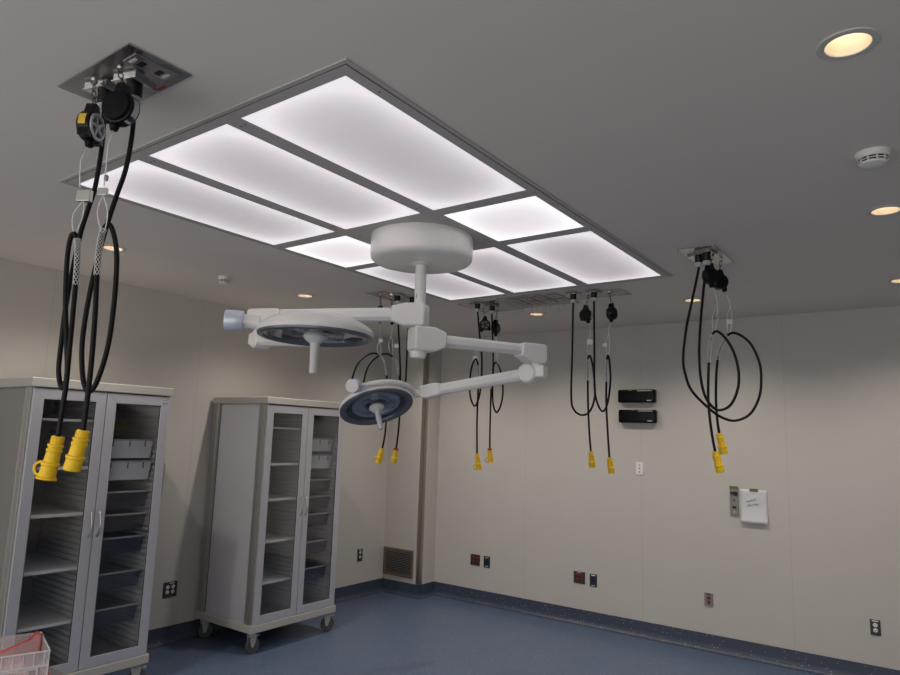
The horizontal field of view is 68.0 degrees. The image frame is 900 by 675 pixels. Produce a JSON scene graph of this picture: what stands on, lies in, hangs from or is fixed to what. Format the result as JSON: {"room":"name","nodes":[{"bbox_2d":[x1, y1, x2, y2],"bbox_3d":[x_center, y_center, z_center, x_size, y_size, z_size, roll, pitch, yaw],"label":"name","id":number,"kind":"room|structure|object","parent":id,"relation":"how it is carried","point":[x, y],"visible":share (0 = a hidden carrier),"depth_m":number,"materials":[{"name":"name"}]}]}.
{"room":"operating room","nodes":[
{"label":"operating room","id":0,"kind":"room"},
{"bbox_2d":[0,258,392,629],"bbox_3d":[-3.236,0.969,4.994,0.100,3.057,8.834,-4,-10,36],"label":"wall","id":1,"kind":"structure","parent":0,"point":[161,339],"depth_m":6.07,"materials":[{"name":"paint"}]},
{"bbox_2d":[162,581,177,597],"bbox_3d":[-2.455,2.211,5.849,0.010,0.130,0.132,-4,-10,36],"label":"wall outlet","id":2,"kind":"object","parent":1,"relation":"attached to","point":[169,588],"visible":1,"depth_m":5.85,"materials":[{"name":"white plastic"}]},
{"bbox_2d":[147,578,381,649],"bbox_3d":[-3.304,2.383,4.617,0.054,0.144,8.544,-4,-10,36],"label":"baseboard","id":3,"kind":"structure","parent":1,"relation":"attached to","point":[176,633],"depth_m":6.01,"materials":[{"name":"blue plastic"}]},
{"bbox_2d":[357,548,362,561],"bbox_3d":[-1.047,2.531,7.763,0.010,0.140,0.084,-4,-10,36],"label":"wall outlet","id":4,"kind":"object","parent":1,"relation":"attached to","point":[360,551],"visible":1,"depth_m":7.76,"materials":[{"name":"white plastic"}]},
{"bbox_2d":[382,338,441,583],"bbox_3d":[-0.460,1.538,8.207,0.564,3.057,0.290,-4,-10,36],"label":"wall","id":5,"kind":"structure","parent":0,"point":[402,488],"depth_m":8.07,"materials":[{"name":"paint"}]},
{"bbox_2d":[383,546,413,578],"bbox_3d":[-0.619,2.676,7.938,0.457,0.317,0.012,-4,-10,36],"label":"air vent","id":6,"kind":"object","parent":5,"relation":"in","point":[399,562],"visible":1,"depth_m":7.94,"materials":[{"name":"brown metal"}]},
{"bbox_2d":[415,353,429,584],"bbox_3d":[-0.320,1.433,7.971,0.052,2.912,0.052,-4,-10,36],"label":"trim","id":7,"kind":"structure","parent":5,"relation":"attached to","point":[421,504],"depth_m":7.92,"materials":[{"name":"metal"}]},
{"bbox_2d":[0,0,899,338],"bbox_3d":[0.137,-0.806,2.881,8.247,0.040,8.934,-4,-10,36],"label":"ceiling","id":8,"kind":"structure","parent":0,"point":[669,126],"depth_m":2.56,"materials":[{"name":"paint"}]},
{"bbox_2d":[103,244,126,251],"bbox_3d":[-2.305,-0.662,4.570,0.170,0.112,0.170,-4,-10,36],"label":"recessed light","id":9,"kind":"object","parent":8,"relation":"in","point":[106,247],"visible":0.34,"depth_m":4.60,"materials":[{"name":"grey"}]},
{"bbox_2d":[58,43,191,102],"bbox_3d":[-1.151,-0.894,2.346,0.485,0.026,0.225,-4,-10,36],"label":"ceiling plate","id":10,"kind":"object","parent":8,"relation":"attached to","point":[138,66],"visible":0.73,"depth_m":2.29,"materials":[{"name":"silver metal"}]},
{"bbox_2d":[33,91,108,480],"bbox_3d":[-1.282,-0.218,2.273,0.094,1.381,0.130,3,-9,-9],"label":"power cord","id":11,"kind":"object","parent":10,"relation":"hanging from","point":[48,470],"visible":0.94,"depth_m":2.27,"materials":[{"name":"black plastic"}]},
{"bbox_2d":[76,81,104,202],"bbox_3d":[-1.248,-0.686,2.309,0.058,0.450,0.106,2,-8,0],"label":"cord balancer","id":12,"kind":"object","parent":10,"relation":"hanging from","point":[90,126],"visible":1,"depth_m":2.29,"materials":[{"name":"black plastic"}]},
{"bbox_2d":[63,83,142,471],"bbox_3d":[-1.143,-0.241,2.213,0.110,1.344,0.158,6,-9,-25],"label":"power cord","id":13,"kind":"object","parent":10,"relation":"hanging from","point":[75,457],"visible":0.94,"depth_m":2.19,"materials":[{"name":"black plastic"}]},
{"bbox_2d":[97,67,139,195],"bbox_3d":[-1.108,-0.691,2.223,0.117,0.457,0.064,0,-9,10],"label":"cord balancer","id":14,"kind":"object","parent":10,"relation":"hanging from","point":[120,109],"visible":1,"depth_m":2.21,"materials":[{"name":"black plastic"}]},
{"bbox_2d":[123,53,176,80],"bbox_3d":[-1.010,-0.910,2.248,0.080,0.003,0.150,-4,-10,36],"label":"outlet","id":15,"kind":"object","parent":10,"relation":"attached to","point":[140,62],"depth_m":2.24,"materials":[{"name":"silver metal"}]},
{"bbox_2d":[217,276,229,284],"bbox_3d":[-1.805,-0.455,5.319,0.099,0.057,0.099,-4,-10,36],"label":"smoke detector","id":16,"kind":"object","parent":8,"relation":"attached to","point":[224,280],"visible":1,"depth_m":5.29,"materials":[{"name":"white plastic"}]},
{"bbox_2d":[295,293,314,297],"bbox_3d":[-1.291,-0.423,5.949,0.170,0.112,0.170,-4,-10,36],"label":"recessed light","id":17,"kind":"object","parent":8,"relation":"in","point":[302,295],"visible":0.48,"depth_m":5.97,"materials":[{"name":"grey"}]},
{"bbox_2d":[58,58,673,301],"bbox_3d":[-0.169,-0.614,4.083,2.007,0.005,3.338,-4,-10,36],"label":"ceiling light panel","id":18,"kind":"object","parent":8,"relation":"attached to","point":[309,166],"visible":0.87,"depth_m":3.33,"materials":[{"name":"paint"}]},
{"bbox_2d":[81,160,333,244],"bbox_3d":[-1.285,-0.708,3.693,0.566,0.002,1.237,-4,-10,36],"label":"diffuser","id":19,"kind":"object","parent":18,"relation":"attached to","point":[147,184],"depth_m":3.61,"materials":[{"name":"grey"}]},
{"bbox_2d":[149,124,418,228],"bbox_3d":[-0.754,-0.748,3.310,0.570,0.002,1.237,-4,-10,36],"label":"diffuser","id":20,"kind":"object","parent":18,"relation":"attached to","point":[231,156],"depth_m":3.19,"materials":[{"name":"grey"}]},
{"bbox_2d":[285,236,374,266],"bbox_3d":[-0.701,-0.571,4.487,0.566,0.002,0.570,-4,-10,36],"label":"diffuser","id":21,"kind":"object","parent":18,"relation":"attached to","point":[340,251],"depth_m":4.45,"materials":[{"name":"grey"}]},
{"bbox_2d":[242,76,524,209],"bbox_3d":[-0.222,-0.789,2.925,0.570,0.002,1.237,-4,-10,36],"label":"diffuser","id":22,"kind":"object","parent":18,"relation":"attached to","point":[341,121],"depth_m":2.79,"materials":[{"name":"grey"}]},
{"bbox_2d":[356,266,503,299],"bbox_3d":[-0.123,-0.435,5.272,0.566,0.002,1.216,-4,-10,36],"label":"diffuser","id":23,"kind":"object","parent":18,"relation":"attached to","point":[447,286],"depth_m":5.31,"materials":[{"name":"grey"}]},
{"bbox_2d":[445,196,583,240],"bbox_3d":[0.362,-0.652,3.719,0.570,0.002,0.570,-4,-10,36],"label":"diffuser","id":24,"kind":"object","parent":18,"relation":"attached to","point":[526,216],"depth_m":3.69,"materials":[{"name":"grey"}]},
{"bbox_2d":[458,247,574,292],"bbox_3d":[0.408,-0.475,4.888,0.570,0.002,1.216,-4,-10,36],"label":"diffuser","id":25,"kind":"object","parent":18,"relation":"attached to","point":[497,267],"depth_m":4.91,"materials":[{"name":"grey"}]},
{"bbox_2d":[507,231,660,283],"bbox_3d":[0.940,-0.516,4.503,0.570,0.002,1.216,-4,-10,36],"label":"diffuser","id":26,"kind":"object","parent":18,"relation":"attached to","point":[586,257],"depth_m":4.42,"materials":[{"name":"grey"}]},
{"bbox_2d":[223,222,547,429],"bbox_3d":[-0.594,-0.048,4.002,1.603,1.174,2.206,-4,-10,36],"label":"lamp","id":27,"kind":"object","parent":8,"relation":"hanging from","point":[421,249],"visible":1,"depth_m":4.00,"materials":[{"name":"white metal"}]},
{"bbox_2d":[366,291,409,302],"bbox_3d":[-0.474,-0.348,5.851,0.294,0.026,0.458,-4,-10,36],"label":"ceiling plate","id":28,"kind":"object","parent":8,"relation":"attached to","point":[385,295],"visible":0.86,"depth_m":5.78,"materials":[{"name":"silver metal"}]},
{"bbox_2d":[351,296,400,463],"bbox_3d":[-0.629,0.341,5.668,0.427,1.441,0.063,1,-9,8],"label":"power cord","id":29,"kind":"object","parent":28,"relation":"hanging from","point":[379,457],"visible":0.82,"depth_m":5.68,"materials":[{"name":"black plastic"}]},
{"bbox_2d":[377,295,382,341],"bbox_3d":[-0.602,-0.167,5.735,0.064,0.422,0.101,-7,-12,45],"label":"cord balancer","id":30,"kind":"object","parent":28,"relation":"hanging from","point":[380,340],"visible":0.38,"depth_m":5.73,"materials":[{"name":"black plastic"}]},
{"bbox_2d":[390,298,397,347],"bbox_3d":[-0.501,-0.135,5.838,0.104,0.450,0.083,10,-12,-44],"label":"cord balancer","id":31,"kind":"object","parent":28,"relation":"hanging from","point":[391,323],"visible":0.21,"depth_m":5.83,"materials":[{"name":"black plastic"}]},
{"bbox_2d":[363,297,413,463],"bbox_3d":[-0.537,0.356,5.763,0.423,1.437,0.070,2,-9,-1],"label":"power cord","id":32,"kind":"object","parent":31,"relation":"hanging from","point":[394,458],"visible":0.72,"depth_m":5.75,"materials":[{"name":"black plastic"}]},
{"bbox_2d":[457,300,522,312],"bbox_3d":[0.360,-0.279,6.138,0.440,0.026,0.522,-4,-10,36],"label":"ceiling plate","id":33,"kind":"object","parent":8,"relation":"attached to","point":[499,305],"visible":0.91,"depth_m":6.11,"materials":[{"name":"silver metal"}]},
{"bbox_2d":[469,304,482,469],"bbox_3d":[0.255,0.437,5.966,0.150,1.486,0.194,4,-9,-15],"label":"power cord","id":34,"kind":"object","parent":33,"relation":"hanging from","point":[477,306],"visible":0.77,"depth_m":5.96,"materials":[{"name":"black plastic"}]},
{"bbox_2d":[473,307,490,359],"bbox_3d":[0.292,-0.041,6.111,0.155,0.506,0.060,3,-9,-7],"label":"reel","id":35,"kind":"object","parent":33,"relation":"hanging from","point":[484,323],"visible":0.94,"depth_m":6.11,"materials":[{"name":"black plastic"}]},
{"bbox_2d":[485,306,503,462],"bbox_3d":[0.373,0.418,6.048,0.192,1.418,0.161,10,-12,-44],"label":"power cord","id":36,"kind":"object","parent":33,"relation":"hanging from","point":[492,308],"visible":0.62,"depth_m":6.03,"materials":[{"name":"black plastic"}]},
{"bbox_2d":[491,310,500,357],"bbox_3d":[0.426,-0.043,6.188,0.064,0.469,0.103,-3,-10,30],"label":"reel","id":37,"kind":"object","parent":33,"relation":"hanging from","point":[496,327],"visible":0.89,"depth_m":6.17,"materials":[{"name":"black plastic"}]},
{"bbox_2d":[528,312,544,315],"bbox_3d":[0.841,-0.277,6.474,0.170,0.112,0.170,-4,-10,36],"label":"recessed light","id":38,"kind":"object","parent":8,"relation":"in","point":[533,313],"visible":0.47,"depth_m":6.51,"materials":[{"name":"grey"}]},
{"bbox_2d":[497,292,579,312],"bbox_3d":[0.772,-0.278,5.817,0.570,0.096,0.470,-4,-10,36],"label":"outlet panel","id":39,"kind":"object","parent":8,"relation":"attached to","point":[551,298],"visible":0.94,"depth_m":5.79,"materials":[{"name":"silver metal"}]},
{"bbox_2d":[506,299,522,302],"bbox_3d":[0.560,-0.322,5.837,0.100,0.006,0.136,-4,-10,36],"label":"outlet","id":40,"kind":"object","parent":39,"relation":"attached to","point":[508,300],"depth_m":5.83,"materials":[{"name":"metal"}]},
{"bbox_2d":[515,302,530,305],"bbox_3d":[0.659,-0.298,5.972,0.100,0.006,0.136,-4,-10,36],"label":"outlet","id":41,"kind":"object","parent":39,"relation":"attached to","point":[518,303],"depth_m":5.96,"materials":[{"name":"metal"}]},
{"bbox_2d":[518,297,535,301],"bbox_3d":[0.666,-0.330,5.759,0.100,0.006,0.136,-4,-10,36],"label":"outlet","id":42,"kind":"object","parent":39,"relation":"attached to","point":[526,299],"depth_m":5.75,"materials":[{"name":"metal"}]},
{"bbox_2d":[529,301,544,304],"bbox_3d":[0.766,-0.306,5.895,0.100,0.006,0.136,-4,-10,36],"label":"outlet","id":43,"kind":"object","parent":39,"relation":"attached to","point":[530,302],"depth_m":5.88,"materials":[{"name":"metal"}]},
{"bbox_2d":[532,296,549,299],"bbox_3d":[0.773,-0.338,5.682,0.100,0.006,0.136,-4,-10,36],"label":"outlet","id":44,"kind":"object","parent":39,"relation":"attached to","point":[534,297],"depth_m":5.67,"materials":[{"name":"metal"}]},
{"bbox_2d":[541,299,558,303],"bbox_3d":[0.873,-0.314,5.818,0.100,0.006,0.136,-4,-10,36],"label":"outlet","id":45,"kind":"object","parent":39,"relation":"attached to","point":[548,301],"depth_m":5.81,"materials":[{"name":"metal"}]},
{"bbox_2d":[546,294,563,298],"bbox_3d":[0.880,-0.346,5.605,0.100,0.006,0.136,-4,-10,36],"label":"outlet","id":46,"kind":"object","parent":39,"relation":"attached to","point":[552,296],"depth_m":5.59,"materials":[{"name":"metal"}]},
{"bbox_2d":[555,298,569,301],"bbox_3d":[0.980,-0.323,5.741,0.100,0.006,0.136,-4,-10,36],"label":"outlet","id":47,"kind":"object","parent":39,"relation":"attached to","point":[556,299],"depth_m":5.72,"materials":[{"name":"metal"}]},
{"bbox_2d":[565,289,631,299],"bbox_3d":[1.191,-0.352,5.471,0.498,0.026,0.331,-4,-10,36],"label":"ceiling plate","id":48,"kind":"object","parent":8,"relation":"attached to","point":[614,292],"visible":0.82,"depth_m":5.45,"materials":[{"name":"silver metal"}]},
{"bbox_2d":[570,294,595,467],"bbox_3d":[1.075,0.333,5.368,0.218,1.406,0.068,2,-9,-4],"label":"power cord","id":49,"kind":"object","parent":48,"relation":"hanging from","point":[591,462],"visible":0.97,"depth_m":5.37,"materials":[{"name":"black plastic"}]},
{"bbox_2d":[579,295,592,343],"bbox_3d":[1.110,-0.155,5.441,0.106,0.426,0.073,-4,-10,36],"label":"reel","id":50,"kind":"object","parent":48,"relation":"hanging from","point":[585,314],"visible":1,"depth_m":5.42,"materials":[{"name":"black plastic"}]},
{"bbox_2d":[591,292,614,473],"bbox_3d":[1.207,0.340,5.267,0.184,1.442,0.068,3,-9,-5],"label":"power cord","id":51,"kind":"object","parent":48,"relation":"hanging from","point":[611,467],"visible":0.99,"depth_m":5.28,"materials":[{"name":"black plastic"}]},
{"bbox_2d":[603,292,617,346],"bbox_3d":[1.285,-0.148,5.349,0.097,0.456,0.106,-4,-10,36],"label":"reel","id":52,"kind":"object","parent":48,"relation":"hanging from","point":[611,312],"visible":1,"depth_m":5.32,"materials":[{"name":"black plastic"}]},
{"bbox_2d":[612,291,625,294],"bbox_3d":[1.372,-0.361,5.409,0.080,0.003,0.100,-4,-10,36],"label":"outlet","id":53,"kind":"object","parent":48,"relation":"attached to","point":[613,292],"depth_m":5.39,"materials":[{"name":"silver metal"}]},
{"bbox_2d":[682,298,700,301],"bbox_3d":[2.049,-0.365,5.625,0.170,0.112,0.170,-4,-10,36],"label":"recessed light","id":54,"kind":"object","parent":8,"relation":"in","point":[687,299],"visible":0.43,"depth_m":5.65,"materials":[{"name":"grey"}]},
{"bbox_2d":[677,244,733,266],"bbox_3d":[1.652,-0.513,4.293,0.225,0.026,0.477,-4,-10,36],"label":"ceiling plate","id":55,"kind":"object","parent":8,"relation":"attached to","point":[690,253],"visible":0.83,"depth_m":4.20,"materials":[{"name":"silver metal"}]},
{"bbox_2d":[682,250,692,253],"bbox_3d":[1.498,-0.537,4.203,0.045,0.003,0.085,-4,-10,36],"label":"outlet","id":56,"kind":"object","parent":55,"relation":"attached to","point":[683,251],"depth_m":4.20,"materials":[{"name":"silver metal"}]},
{"bbox_2d":[702,255,719,317],"bbox_3d":[1.635,-0.330,4.175,0.105,0.422,0.064,6,-10,-27],"label":"reel","id":57,"kind":"object","parent":55,"relation":"hanging from","point":[710,274],"visible":0.98,"depth_m":4.16,"materials":[{"name":"black plastic"}]},
{"bbox_2d":[698,253,739,472],"bbox_3d":[1.638,0.139,4.090,0.246,1.366,0.089,2,-9,2],"label":"power cord","id":58,"kind":"object","parent":55,"relation":"hanging from","point":[706,257],"visible":1,"depth_m":4.05,"materials":[{"name":"black plastic"}]},
{"bbox_2d":[682,256,762,454],"bbox_3d":[1.700,0.104,4.209,0.519,1.256,0.119,3,-9,-9],"label":"power cord","id":59,"kind":"object","parent":55,"relation":"hanging from","point":[722,447],"visible":0.94,"depth_m":4.17,"materials":[{"name":"black plastic"}]},
{"bbox_2d":[714,261,732,323],"bbox_3d":[1.755,-0.300,4.305,0.119,0.434,0.064,4,-9,-14],"label":"reel","id":60,"kind":"object","parent":55,"relation":"hanging from","point":[722,283],"visible":0.79,"depth_m":4.29,"materials":[{"name":"black plastic"}]},
{"bbox_2d":[816,27,880,60],"bbox_3d":[1.199,-0.932,2.013,0.170,0.112,0.170,-4,-10,36],"label":"recessed light","id":61,"kind":"object","parent":8,"relation":"in","point":[849,43],"visible":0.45,"depth_m":2.04,"materials":[{"name":"grey"}]},
{"bbox_2d":[855,146,891,168],"bbox_3d":[1.734,-0.729,2.731,0.129,0.057,0.129,-4,-10,36],"label":"smoke detector","id":62,"kind":"object","parent":8,"relation":"attached to","point":[873,157],"visible":1,"depth_m":2.70,"materials":[{"name":"white plastic"}]},
{"bbox_2d":[866,204,899,215],"bbox_3d":[2.210,-0.695,3.388,0.170,0.112,0.170,-4,-10,36],"label":"recessed light","id":63,"kind":"object","parent":8,"relation":"in","point":[884,210],"visible":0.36,"depth_m":3.42,"materials":[{"name":"grey"}]},
{"bbox_2d":[887,278,899,282],"bbox_3d":[3.219,-0.458,4.759,0.170,0.112,0.170,-4,-10,36],"label":"recessed light","id":64,"kind":"object","parent":8,"relation":"in","point":[896,280],"visible":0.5,"depth_m":4.81,"materials":[{"name":"grey"}]},
{"bbox_2d":[103,592,816,674],"bbox_3d":[0.039,2.285,2.418,8.247,0.100,8.934,-4,-10,36],"label":"floor","id":65,"kind":"structure","parent":0,"point":[381,633],"depth_m":5.86,"materials":[{"name":"blue plastic"}]},
{"bbox_2d":[29,663,65,674],"bbox_3d":[-1.741,1.809,2.590,0.640,0.780,0.480,-4,-10,36],"label":"trolley","id":66,"kind":"object","parent":65,"relation":"on","point":[51,671],"visible":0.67,"depth_m":2.92,"materials":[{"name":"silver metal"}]},
{"bbox_2d":[0,631,50,674],"bbox_3d":[-1.783,1.291,2.515,0.440,0.217,0.294,8,-11,-37],"label":"basket","id":67,"kind":"object","parent":66,"relation":"on","point":[20,668],"visible":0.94,"depth_m":2.52,"materials":[{"name":"grey"}]},
{"bbox_2d":[0,631,42,674],"bbox_3d":[-1.733,1.295,2.632,0.192,0.248,0.050,8,-11,-37],"label":"pouch","id":68,"kind":"object","parent":67,"relation":"in","point":[39,636],"visible":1,"depth_m":2.65,"materials":[{"name":"pink"}]},
{"bbox_2d":[0,377,173,674],"bbox_3d":[-2.732,1.411,4.786,0.810,2.152,1.023,-4,-11,36],"label":"storage cabinet","id":69,"kind":"object","parent":65,"relation":"on","point":[52,533],"visible":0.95,"depth_m":4.68,"materials":[{"name":"metal"}]},
{"bbox_2d":[16,602,71,633],"bbox_3d":[-2.925,1.904,4.533,0.686,0.018,0.431,-4,-11,36],"label":"shelf","id":70,"kind":"object","parent":69,"relation":"attached to","point":[32,615],"depth_m":4.53,"materials":[{"name":"metal"}]},
{"bbox_2d":[23,554,76,576],"bbox_3d":[-2.914,1.563,4.584,0.686,0.018,0.431,-4,-11,36],"label":"shelf","id":71,"kind":"object","parent":69,"relation":"attached to","point":[35,564],"depth_m":4.58,"materials":[{"name":"metal"}]},
{"bbox_2d":[30,504,82,518],"bbox_3d":[-2.903,1.209,4.637,0.686,0.018,0.431,-4,-11,36],"label":"shelf","id":72,"kind":"object","parent":69,"relation":"attached to","point":[38,511],"depth_m":4.62,"materials":[{"name":"metal"}]},
{"bbox_2d":[36,463,87,469],"bbox_3d":[-2.893,0.902,4.683,0.686,0.018,0.431,-4,-11,36],"label":"shelf","id":73,"kind":"object","parent":69,"relation":"attached to","point":[85,465],"depth_m":4.61,"materials":[{"name":"metal"}]},
{"bbox_2d":[42,418,92,421],"bbox_3d":[-2.883,0.582,4.731,0.686,0.018,0.431,-4,-11,36],"label":"shelf","id":74,"kind":"object","parent":69,"relation":"attached to","point":[43,419],"depth_m":4.58,"materials":[{"name":"metal"}]},
{"bbox_2d":[95,589,139,611],"bbox_3d":[-2.643,1.986,4.895,0.651,0.120,0.388,-4,-11,36],"label":"shelf","id":75,"kind":"object","parent":69,"relation":"in","point":[127,599],"visible":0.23,"depth_m":4.86,"materials":[{"name":"plastic"}]},
{"bbox_2d":[99,557,142,575],"bbox_3d":[-2.635,1.749,4.931,0.651,0.120,0.388,-4,-11,36],"label":"shelf","id":76,"kind":"object","parent":69,"relation":"in","point":[132,566],"visible":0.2,"depth_m":4.89,"materials":[{"name":"plastic"}]},
{"bbox_2d":[103,526,145,539],"bbox_3d":[-2.628,1.511,4.966,0.651,0.120,0.388,-4,-11,36],"label":"shelf","id":77,"kind":"object","parent":69,"relation":"in","point":[138,534],"visible":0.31,"depth_m":4.93,"materials":[{"name":"plastic"}]},
{"bbox_2d":[104,508,147,523],"bbox_3d":[-2.623,1.350,4.990,0.651,0.120,0.388,-4,-11,36],"label":"clear tray","id":78,"kind":"object","parent":69,"relation":"in","point":[138,511],"visible":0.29,"depth_m":4.95,"materials":[{"name":"plastic"}]},
{"bbox_2d":[106,484,149,508],"bbox_3d":[-2.618,1.192,5.014,0.651,0.120,0.388,-4,-11,36],"label":"clear tray","id":79,"kind":"object","parent":69,"relation":"in","point":[110,504],"visible":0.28,"depth_m":4.96,"materials":[{"name":"plastic"}]},
{"bbox_2d":[109,458,152,479],"bbox_3d":[-2.611,0.988,5.045,0.651,0.138,0.388,-4,-11,36],"label":"tray","id":80,"kind":"object","parent":69,"relation":"in","point":[120,468],"visible":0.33,"depth_m":4.89,"materials":[{"name":"grey plastic"}]},
{"bbox_2d":[111,437,154,457],"bbox_3d":[-2.606,0.833,5.068,0.651,0.137,0.388,-4,-11,36],"label":"tray","id":81,"kind":"object","parent":69,"relation":"in","point":[122,447],"visible":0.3,"depth_m":4.90,"materials":[{"name":"grey plastic"}]},
{"bbox_2d":[195,397,343,652],"bbox_3d":[-1.640,1.674,6.310,0.810,2.152,1.023,-4,-10,35],"label":"storage cabinet","id":82,"kind":"object","parent":65,"relation":"on","point":[254,578],"visible":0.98,"depth_m":6.07,"materials":[{"name":"metal"}]},
{"bbox_2d":[262,571,290,584],"bbox_3d":[-1.829,2.166,6.053,0.686,0.018,0.431,-4,-10,35],"label":"shelf","id":83,"kind":"object","parent":82,"relation":"attached to","point":[269,577],"depth_m":6.02,"materials":[{"name":"metal"}]},
{"bbox_2d":[265,533,293,543],"bbox_3d":[-1.818,1.825,6.104,0.686,0.018,0.431,-4,-10,35],"label":"shelf","id":84,"kind":"object","parent":82,"relation":"attached to","point":[270,537],"depth_m":6.07,"materials":[{"name":"metal"}]},
{"bbox_2d":[268,494,295,501],"bbox_3d":[-1.807,1.471,6.157,0.686,0.018,0.431,-4,-10,35],"label":"shelf","id":85,"kind":"object","parent":82,"relation":"attached to","point":[272,497],"depth_m":6.13,"materials":[{"name":"metal"}]},
{"bbox_2d":[271,461,297,465],"bbox_3d":[-1.797,1.165,6.203,0.686,0.018,0.431,-4,-10,35],"label":"shelf","id":86,"kind":"object","parent":82,"relation":"attached to","point":[273,463],"depth_m":6.16,"materials":[{"name":"metal"}]},
{"bbox_2d":[273,427,300,429],"bbox_3d":[-1.787,0.844,6.251,0.686,0.018,0.431,-4,-10,35],"label":"shelf","id":87,"kind":"object","parent":82,"relation":"attached to","point":[274,428],"depth_m":6.15,"materials":[{"name":"metal"}]},
{"bbox_2d":[305,560,326,569],"bbox_3d":[-1.555,2.231,6.425,0.651,0.120,0.388,-4,-10,35],"label":"clear tray","id":88,"kind":"object","parent":82,"relation":"in","point":[321,564],"visible":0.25,"depth_m":6.39,"materials":[{"name":"plastic"}]},
{"bbox_2d":[306,535,328,542],"bbox_3d":[-1.548,1.994,6.460,0.651,0.120,0.388,-4,-10,35],"label":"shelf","id":89,"kind":"object","parent":82,"relation":"in","point":[321,538],"visible":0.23,"depth_m":6.42,"materials":[{"name":"plastic"}]},
{"bbox_2d":[308,509,329,514],"bbox_3d":[-1.540,1.747,6.497,0.651,0.120,0.388,-4,-10,35],"label":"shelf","id":90,"kind":"object","parent":82,"relation":"in","point":[323,512],"visible":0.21,"depth_m":6.44,"materials":[{"name":"plastic"}]},
{"bbox_2d":[308,493,330,509],"bbox_3d":[-1.535,1.589,6.521,0.651,0.120,0.388,-4,-10,35],"label":"clear tray","id":91,"kind":"object","parent":82,"relation":"in","point":[322,495],"visible":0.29,"depth_m":6.45,"materials":[{"name":"plastic"}]},
{"bbox_2d":[310,477,331,491],"bbox_3d":[-1.530,1.431,6.544,0.651,0.120,0.388,-4,-10,35],"label":"clear tray","id":92,"kind":"object","parent":82,"relation":"in","point":[318,478],"visible":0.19,"depth_m":6.48,"materials":[{"name":"plastic"}]},
{"bbox_2d":[311,453,333,468],"bbox_3d":[-1.523,1.209,6.577,0.651,0.131,0.388,-4,-10,35],"label":"tray","id":93,"kind":"object","parent":82,"relation":"in","point":[318,460],"visible":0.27,"depth_m":6.44,"materials":[{"name":"grey plastic"}]},
{"bbox_2d":[312,438,334,450],"bbox_3d":[-1.518,1.052,6.601,0.651,0.124,0.388,-4,-10,35],"label":"tray","id":94,"kind":"object","parent":82,"relation":"in","point":[319,444],"visible":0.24,"depth_m":6.46,"materials":[{"name":"grey plastic"}]},
{"bbox_2d":[434,306,899,669],"bbox_3d":[2.682,1.334,6.175,8.247,3.057,0.100,-4,-10,36],"label":"wall","id":95,"kind":"structure","parent":0,"point":[821,437],"depth_m":6.33,"materials":[{"name":"paint"}]},
{"bbox_2d":[470,554,479,565],"bbox_3d":[0.289,2.554,7.656,0.128,0.120,0.010,-4,-10,36],"label":"wall outlet","id":96,"kind":"object","parent":95,"relation":"attached to","point":[475,559],"visible":1,"depth_m":7.65,"materials":[{"name":"plastic"}]},
{"bbox_2d":[484,556,489,567],"bbox_3d":[0.417,2.547,7.564,0.084,0.124,0.009,-4,-10,36],"label":"data plate","id":97,"kind":"object","parent":95,"relation":"attached to","point":[486,558],"visible":1,"depth_m":7.56,"materials":[{"name":"black plastic"}]},
{"bbox_2d":[574,571,584,583],"bbox_3d":[1.337,2.483,6.897,0.126,0.118,0.010,-4,-10,36],"label":"wall outlet","id":98,"kind":"object","parent":95,"relation":"attached to","point":[579,577],"visible":1,"depth_m":6.89,"materials":[{"name":"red plastic"}]},
{"bbox_2d":[590,574,596,586],"bbox_3d":[1.463,2.479,6.806,0.078,0.124,0.009,-4,-10,36],"label":"data plate","id":99,"kind":"object","parent":95,"relation":"attached to","point":[593,577],"visible":1,"depth_m":6.80,"materials":[{"name":"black plastic"}]},
{"bbox_2d":[618,389,656,402],"bbox_3d":[1.899,0.596,6.771,0.386,0.132,0.071,-4,-10,36],"label":"wall clock","id":100,"kind":"object","parent":95,"relation":"attached to","point":[644,395],"visible":1,"depth_m":6.73,"materials":[{"name":"black plastic"}]},
{"bbox_2d":[619,410,656,422],"bbox_3d":[1.896,0.797,6.739,0.386,0.132,0.071,-4,-10,36],"label":"wall clock","id":101,"kind":"object","parent":95,"relation":"attached to","point":[625,416],"visible":1,"depth_m":6.70,"materials":[{"name":"black plastic"}]},
{"bbox_2d":[636,462,642,474],"bbox_3d":[1.901,1.313,6.685,0.075,0.122,0.010,-4,-10,36],"label":"switch plate","id":102,"kind":"object","parent":95,"relation":"attached to","point":[639,465],"visible":1,"depth_m":6.68,"materials":[{"name":"white plastic"}]},
{"bbox_2d":[382,578,899,674],"bbox_3d":[2.545,2.739,5.753,8.147,0.144,0.345,-4,-10,36],"label":"baseboard","id":103,"kind":"structure","parent":95,"relation":"attached to","point":[741,649],"depth_m":6.40,"materials":[{"name":"blue plastic"}]},
{"bbox_2d":[704,592,712,606],"bbox_3d":[2.383,2.415,6.139,0.078,0.118,0.010,-4,-10,36],"label":"wall outlet","id":104,"kind":"object","parent":95,"relation":"attached to","point":[708,597],"visible":1,"depth_m":6.14,"materials":[{"name":"metal"}]},
{"bbox_2d":[730,489,738,515],"bbox_3d":[2.611,1.502,6.123,0.074,0.260,0.020,-4,-10,36],"label":"control plate","id":105,"kind":"object","parent":95,"relation":"attached to","point":[734,496],"visible":1,"depth_m":6.12,"materials":[{"name":"silver plastic"}]},
{"bbox_2d":[740,489,767,524],"bbox_3d":[2.741,1.525,6.017,0.232,0.296,0.022,-4,-10,36],"label":"paper note","id":106,"kind":"object","parent":95,"relation":"attached to","point":[754,507],"visible":1,"depth_m":6.02,"materials":[{"name":"grey"}]},
{"bbox_2d":[870,619,880,635],"bbox_3d":[3.433,2.340,5.380,0.072,0.120,0.010,-4,-10,36],"label":"wall outlet","id":107,"kind":"object","parent":95,"relation":"attached to","point":[875,627],"visible":1,"depth_m":5.38,"materials":[{"name":"white plastic"}]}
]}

